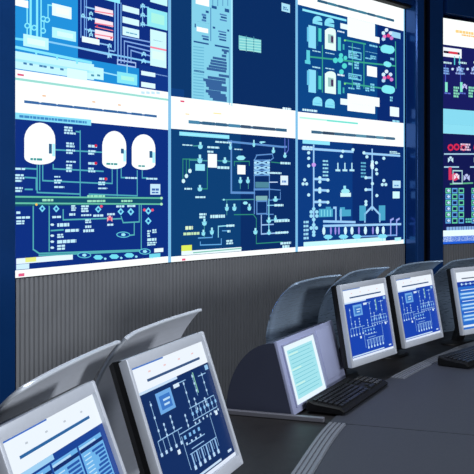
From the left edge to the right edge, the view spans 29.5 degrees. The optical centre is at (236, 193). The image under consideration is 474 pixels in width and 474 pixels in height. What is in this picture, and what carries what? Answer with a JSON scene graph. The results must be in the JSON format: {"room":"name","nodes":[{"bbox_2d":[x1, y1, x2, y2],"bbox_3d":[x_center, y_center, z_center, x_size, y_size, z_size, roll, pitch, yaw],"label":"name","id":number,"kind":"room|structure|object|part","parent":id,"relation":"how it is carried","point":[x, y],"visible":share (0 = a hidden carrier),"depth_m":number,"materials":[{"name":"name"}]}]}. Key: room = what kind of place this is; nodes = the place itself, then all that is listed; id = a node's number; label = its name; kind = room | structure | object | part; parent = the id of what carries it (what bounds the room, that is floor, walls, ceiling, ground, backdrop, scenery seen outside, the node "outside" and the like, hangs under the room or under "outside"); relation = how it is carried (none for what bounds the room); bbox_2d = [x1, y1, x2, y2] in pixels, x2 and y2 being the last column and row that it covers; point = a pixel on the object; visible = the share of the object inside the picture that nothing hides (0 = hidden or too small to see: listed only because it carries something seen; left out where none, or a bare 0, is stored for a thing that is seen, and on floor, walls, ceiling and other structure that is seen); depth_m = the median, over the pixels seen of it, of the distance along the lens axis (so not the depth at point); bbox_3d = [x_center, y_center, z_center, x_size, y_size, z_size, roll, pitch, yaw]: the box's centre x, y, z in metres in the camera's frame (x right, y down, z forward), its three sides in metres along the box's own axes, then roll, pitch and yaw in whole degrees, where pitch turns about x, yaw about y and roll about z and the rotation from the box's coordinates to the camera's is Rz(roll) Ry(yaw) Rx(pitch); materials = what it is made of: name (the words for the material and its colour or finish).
{"room":"control room","nodes":[
{"label":"control room","id":0,"kind":"room"},
{"bbox_2d":[15,263,169,389],"bbox_3d":[-0.781,0.984,5.024,0.060,1.113,1.238,0,0,34],"label":"wall","id":1,"kind":"structure","parent":0,"point":[60,318],"depth_m":4.87,"materials":[{"name":"grey metal"}]},
{"bbox_2d":[15,78,168,277],"bbox_3d":[-0.932,-0.079,5.114,0.416,1.000,1.238,0,0,34],"label":"display","id":2,"kind":"object","parent":1,"relation":"on","point":[92,165],"visible":1,"depth_m":4.92,"materials":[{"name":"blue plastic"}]},
{"bbox_2d":[15,0,168,98],"bbox_3d":[-0.932,-1.068,5.114,0.416,0.978,1.238,0,0,34],"label":"display","id":3,"kind":"object","parent":2,"relation":"on","point":[110,45],"visible":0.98,"depth_m":4.97,"materials":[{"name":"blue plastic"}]},
{"bbox_2d":[168,252,296,399],"bbox_3d":[-0.011,0.984,6.039,0.060,1.113,1.309,0,0,40],"label":"wall","id":4,"kind":"structure","parent":0,"point":[237,297],"depth_m":5.95,"materials":[{"name":"grey metal"}]},
{"bbox_2d":[169,99,296,261],"bbox_3d":[-0.150,-0.079,6.145,0.416,1.000,1.309,0,0,40],"label":"display","id":5,"kind":"object","parent":4,"relation":"on","point":[233,170],"visible":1,"depth_m":5.94,"materials":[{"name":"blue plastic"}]},
{"bbox_2d":[169,0,296,113],"bbox_3d":[-0.150,-1.068,6.145,0.416,0.978,1.309,0,0,40],"label":"display","id":6,"kind":"object","parent":5,"relation":"on","point":[237,53],"visible":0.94,"depth_m":5.99,"materials":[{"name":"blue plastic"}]},
{"bbox_2d":[296,244,404,286],"bbox_3d":[0.904,0.984,7.086,0.060,1.113,1.471,0,0,42],"label":"wall","id":7,"kind":"structure","parent":0,"point":[315,263],"depth_m":6.99,"materials":[{"name":"grey metal"}]},
{"bbox_2d":[297,114,404,251],"bbox_3d":[0.769,-0.079,7.196,0.416,1.000,1.471,0,0,42],"label":"display","id":8,"kind":"object","parent":7,"relation":"on","point":[351,173],"visible":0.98,"depth_m":6.99,"materials":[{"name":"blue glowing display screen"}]},
{"bbox_2d":[297,0,404,124],"bbox_3d":[0.769,-1.068,7.196,0.416,0.978,1.471,0,0,42],"label":"display","id":9,"kind":"object","parent":8,"relation":"on","point":[351,53],"visible":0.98,"depth_m":7.03,"materials":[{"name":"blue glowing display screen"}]},
{"bbox_2d":[443,243,473,265],"bbox_3d":[2.346,0.992,8.184,1.450,1.097,0.061,0,0,-34],"label":"wall","id":10,"kind":"structure","parent":0,"point":[451,252],"depth_m":7.87,"materials":[{"name":"grey metal"}]},
{"bbox_2d":[443,124,473,243],"bbox_3d":[2.345,-0.082,8.174,1.450,1.037,0.057,0,0,-34],"label":"display","id":11,"kind":"object","parent":10,"relation":"on","point":[458,140],"visible":0.95,"depth_m":7.87,"materials":[{"name":"glowing screen"},{"name":"glass"}]},
{"bbox_2d":[443,18,473,125],"bbox_3d":[2.345,-1.058,8.174,1.450,0.915,0.057,0,0,-34],"label":"display","id":12,"kind":"object","parent":11,"relation":"on","point":[458,36],"visible":0.93,"depth_m":7.87,"materials":[{"name":"glowing screen"},{"name":"glass"}]},
{"bbox_3d":[1.250,1.590,4.000,10.500,0.100,14.000,0,0,0],"label":"floor","id":13,"kind":"structure","parent":0,"visible":0},
{"bbox_2d":[0,0,14,403],"bbox_3d":[-1.401,-0.305,4.297,0.312,3.690,0.620,0,0,34],"label":"pillar","id":14,"kind":"structure","parent":13,"relation":"on","point":[7,7],"depth_m":4.42,"materials":[{"name":"blue metal"}]},
{"bbox_2d":[224,331,473,434],"bbox_3d":[1.413,1.153,4.331,1.646,0.773,3.744,0,0,41],"label":"control console","id":15,"kind":"object","parent":13,"relation":"on","point":[420,394],"visible":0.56,"depth_m":3.40,"materials":[{"name":"plastic"}]},
{"bbox_2d":[227,409,324,422],"bbox_3d":[0.088,0.765,3.120,0.440,0.015,0.022,0,0,20],"label":"bar","id":16,"kind":"object","parent":15,"relation":"on","point":[230,411],"visible":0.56,"depth_m":3.09,"materials":[{"name":"grey metal"}]},
{"bbox_2d":[226,320,345,413],"bbox_3d":[0.204,0.644,3.439,0.264,0.252,0.595,0,0,25],"label":"terminal","id":17,"kind":"object","parent":15,"relation":"on","point":[280,375],"visible":0.88,"depth_m":3.20,"materials":[{"name":"plastic"}]},
{"bbox_3d":[0.078,0.647,3.173,0.250,0.246,0.006,0,0,25],"label":"panel","id":18,"kind":"part","parent":17,"relation":"part of","materials":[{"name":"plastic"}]},
{"bbox_3d":[0.250,0.641,3.299,0.063,0.215,0.323,0,0,25],"label":"display frame","id":19,"kind":"part","parent":17,"relation":"part of","materials":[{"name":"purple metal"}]},
{"bbox_3d":[0.287,0.644,3.401,0.079,0.252,0.595,0,0,25],"label":"panel","id":20,"kind":"part","parent":17,"relation":"part of","materials":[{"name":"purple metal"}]},
{"bbox_2d":[266,274,340,342],"bbox_3d":[0.276,0.558,3.754,0.154,0.430,0.330,0,0,43],"label":"hood","id":21,"kind":"object","parent":15,"relation":"on","point":[298,306],"visible":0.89,"depth_m":3.78,"materials":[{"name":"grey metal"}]},
{"bbox_2d":[307,373,387,414],"bbox_3d":[0.425,0.747,3.389,0.144,0.038,0.550,0,0,25],"label":"keyboard","id":22,"kind":"object","parent":15,"relation":"on","point":[345,395],"visible":1,"depth_m":3.30,"materials":[{"name":"black plastic"}]},
{"bbox_2d":[318,267,388,346],"bbox_3d":[0.515,0.560,4.169,0.188,0.426,0.439,0,0,39],"label":"hood","id":23,"kind":"object","parent":15,"relation":"on","point":[326,312],"visible":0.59,"depth_m":4.19,"materials":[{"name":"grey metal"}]},
{"bbox_3d":[0.566,0.467,4.112,0.456,0.235,0.123,0,0,-37],"label":"edge trim","id":24,"kind":"part","parent":23,"relation":"part of","materials":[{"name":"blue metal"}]},
{"bbox_2d":[331,277,396,376],"bbox_3d":[0.480,0.570,3.805,0.239,0.406,0.413,0,0,35],"label":"monitor","id":25,"kind":"object","parent":15,"relation":"on","point":[363,317],"visible":0.89,"depth_m":3.72,"materials":[{"name":"silver metal"}]},
{"bbox_2d":[330,362,473,434],"bbox_3d":[1.580,0.790,4.125,1.124,0.040,3.317,0,0,41],"label":"countertop","id":26,"kind":"structure","parent":15,"relation":"on","point":[435,398],"depth_m":3.29,"materials":[{"name":"stone"}]},
{"bbox_2d":[382,269,443,358],"bbox_3d":[0.784,0.571,4.271,0.239,0.403,0.413,0,0,37],"label":"monitor","id":27,"kind":"object","parent":15,"relation":"on","point":[413,301],"visible":0.92,"depth_m":4.19,"materials":[{"name":"silver metal"}]},
{"bbox_2d":[385,260,442,326],"bbox_3d":[0.816,0.561,4.534,0.214,0.423,0.605,0,0,36],"label":"hood","id":28,"kind":"object","parent":15,"relation":"on","point":[425,265],"visible":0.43,"depth_m":4.66,"materials":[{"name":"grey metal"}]},
{"bbox_3d":[0.875,0.469,4.484,0.131,0.236,0.616,0,0,44],"label":"edge trim","id":29,"kind":"part","parent":28,"relation":"part of","materials":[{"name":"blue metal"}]},
{"bbox_2d":[433,258,473,331],"bbox_3d":[1.220,0.563,4.957,0.193,0.421,0.598,0,0,44],"label":"hood","id":30,"kind":"object","parent":15,"relation":"on","point":[440,277],"visible":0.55,"depth_m":5.00,"materials":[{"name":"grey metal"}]},
{"bbox_3d":[1.274,0.469,4.887,0.611,0.230,0.131,0,0,-34],"label":"edge trim","id":31,"kind":"part","parent":30,"relation":"part of","materials":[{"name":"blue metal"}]},
{"bbox_2d":[438,346,473,368],"bbox_3d":[1.121,0.747,4.181,0.154,0.038,0.520,0,0,40],"label":"keyboard","id":32,"kind":"object","parent":15,"relation":"on","point":[463,358],"visible":1,"depth_m":4.02,"materials":[{"name":"black plastic"}]},
{"bbox_2d":[440,266,473,344],"bbox_3d":[1.181,0.571,4.636,0.413,0.403,0.239,0,0,-42],"label":"monitor","id":33,"kind":"object","parent":15,"relation":"on","point":[460,280],"visible":1,"depth_m":4.48,"materials":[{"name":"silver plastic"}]},
{"bbox_2d":[229,415,473,473],"bbox_3d":[0.050,1.153,1.464,1.398,0.773,3.156,0,0,18],"label":"control console","id":34,"kind":"object","parent":13,"relation":"on","point":[266,446],"visible":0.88,"depth_m":2.71,"materials":[{"name":"plastic"}]},
{"bbox_2d":[0,340,120,422],"bbox_3d":[-0.377,0.549,1.803,0.189,0.447,0.454,0,0,22],"label":"hood","id":35,"kind":"object","parent":34,"relation":"on","point":[84,368],"visible":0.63,"depth_m":1.75,"materials":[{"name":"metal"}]},
{"bbox_2d":[0,380,126,473],"bbox_3d":[-0.328,0.564,1.535,0.239,0.418,0.381,0,0,14],"label":"monitor","id":36,"kind":"object","parent":34,"relation":"on","point":[69,432],"visible":1,"depth_m":1.55,"materials":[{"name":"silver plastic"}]},
{"bbox_2d":[95,309,201,473],"bbox_3d":[-0.233,0.549,2.336,0.118,0.447,0.497,0,0,18],"label":"hood","id":37,"kind":"object","parent":34,"relation":"on","point":[161,332],"visible":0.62,"depth_m":2.29,"materials":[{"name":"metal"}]},
{"bbox_3d":[-0.228,0.438,2.333,0.107,0.225,0.494,0,0,18],"label":"edge trim","id":38,"kind":"part","parent":37,"relation":"part of","materials":[{"name":"white plastic"}]},
{"bbox_2d":[109,331,242,473],"bbox_3d":[-0.167,0.557,2.041,0.239,0.433,0.413,0,0,21],"label":"monitor","id":39,"kind":"object","parent":34,"relation":"on","point":[174,409],"visible":1,"depth_m":1.99,"materials":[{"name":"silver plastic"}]},
{"bbox_2d":[229,415,326,473],"bbox_3d":[-0.333,0.789,1.678,0.534,0.031,2.987,0,0,18],"label":"desk","id":40,"kind":"object","parent":34,"relation":"on","point":[266,446],"depth_m":2.75,"materials":[{"name":"black laminate"}]},
{"bbox_2d":[314,424,473,473],"bbox_3d":[0.295,0.790,1.376,0.882,0.040,3.139,0,0,18],"label":"countertop","id":41,"kind":"structure","parent":34,"relation":"on","point":[357,449],"depth_m":2.68,"materials":[{"name":"stone"}]},
{"bbox_2d":[404,0,442,274],"bbox_3d":[1.596,-0.300,7.664,0.342,3.680,0.272,0,0,0],"label":"pillar","id":42,"kind":"structure","parent":13,"relation":"on","point":[424,19],"depth_m":7.63,"materials":[{"name":"blue paint"}]},
{"bbox_2d":[374,0,413,8],"bbox_3d":[0.030,-1.854,6.138,0.491,0.592,4.052,0,0,39],"label":"beam","id":43,"kind":"structure","parent":42,"relation":"attached to","point":[404,4],"depth_m":7.43,"materials":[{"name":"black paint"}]},
{"bbox_3d":[1.498,-0.300,7.664,0.146,3.680,0.272,0,0,0],"label":"post","id":44,"kind":"part","parent":42,"relation":"part of","materials":[{"name":"blue metal"}]},
{"bbox_3d":[1.666,-0.300,7.727,0.160,3.680,0.137,0,0,-33],"label":"post","id":45,"kind":"part","parent":42,"relation":"part of","materials":[{"name":"blue metal"}]},
{"bbox_2d":[443,0,473,22],"bbox_3d":[2.296,-1.847,8.247,1.450,0.605,0.360,0,0,-34],"label":"beam","id":46,"kind":"structure","parent":42,"relation":"attached to","point":[462,10],"depth_m":7.81,"materials":[{"name":"blue metal"}]}
]}

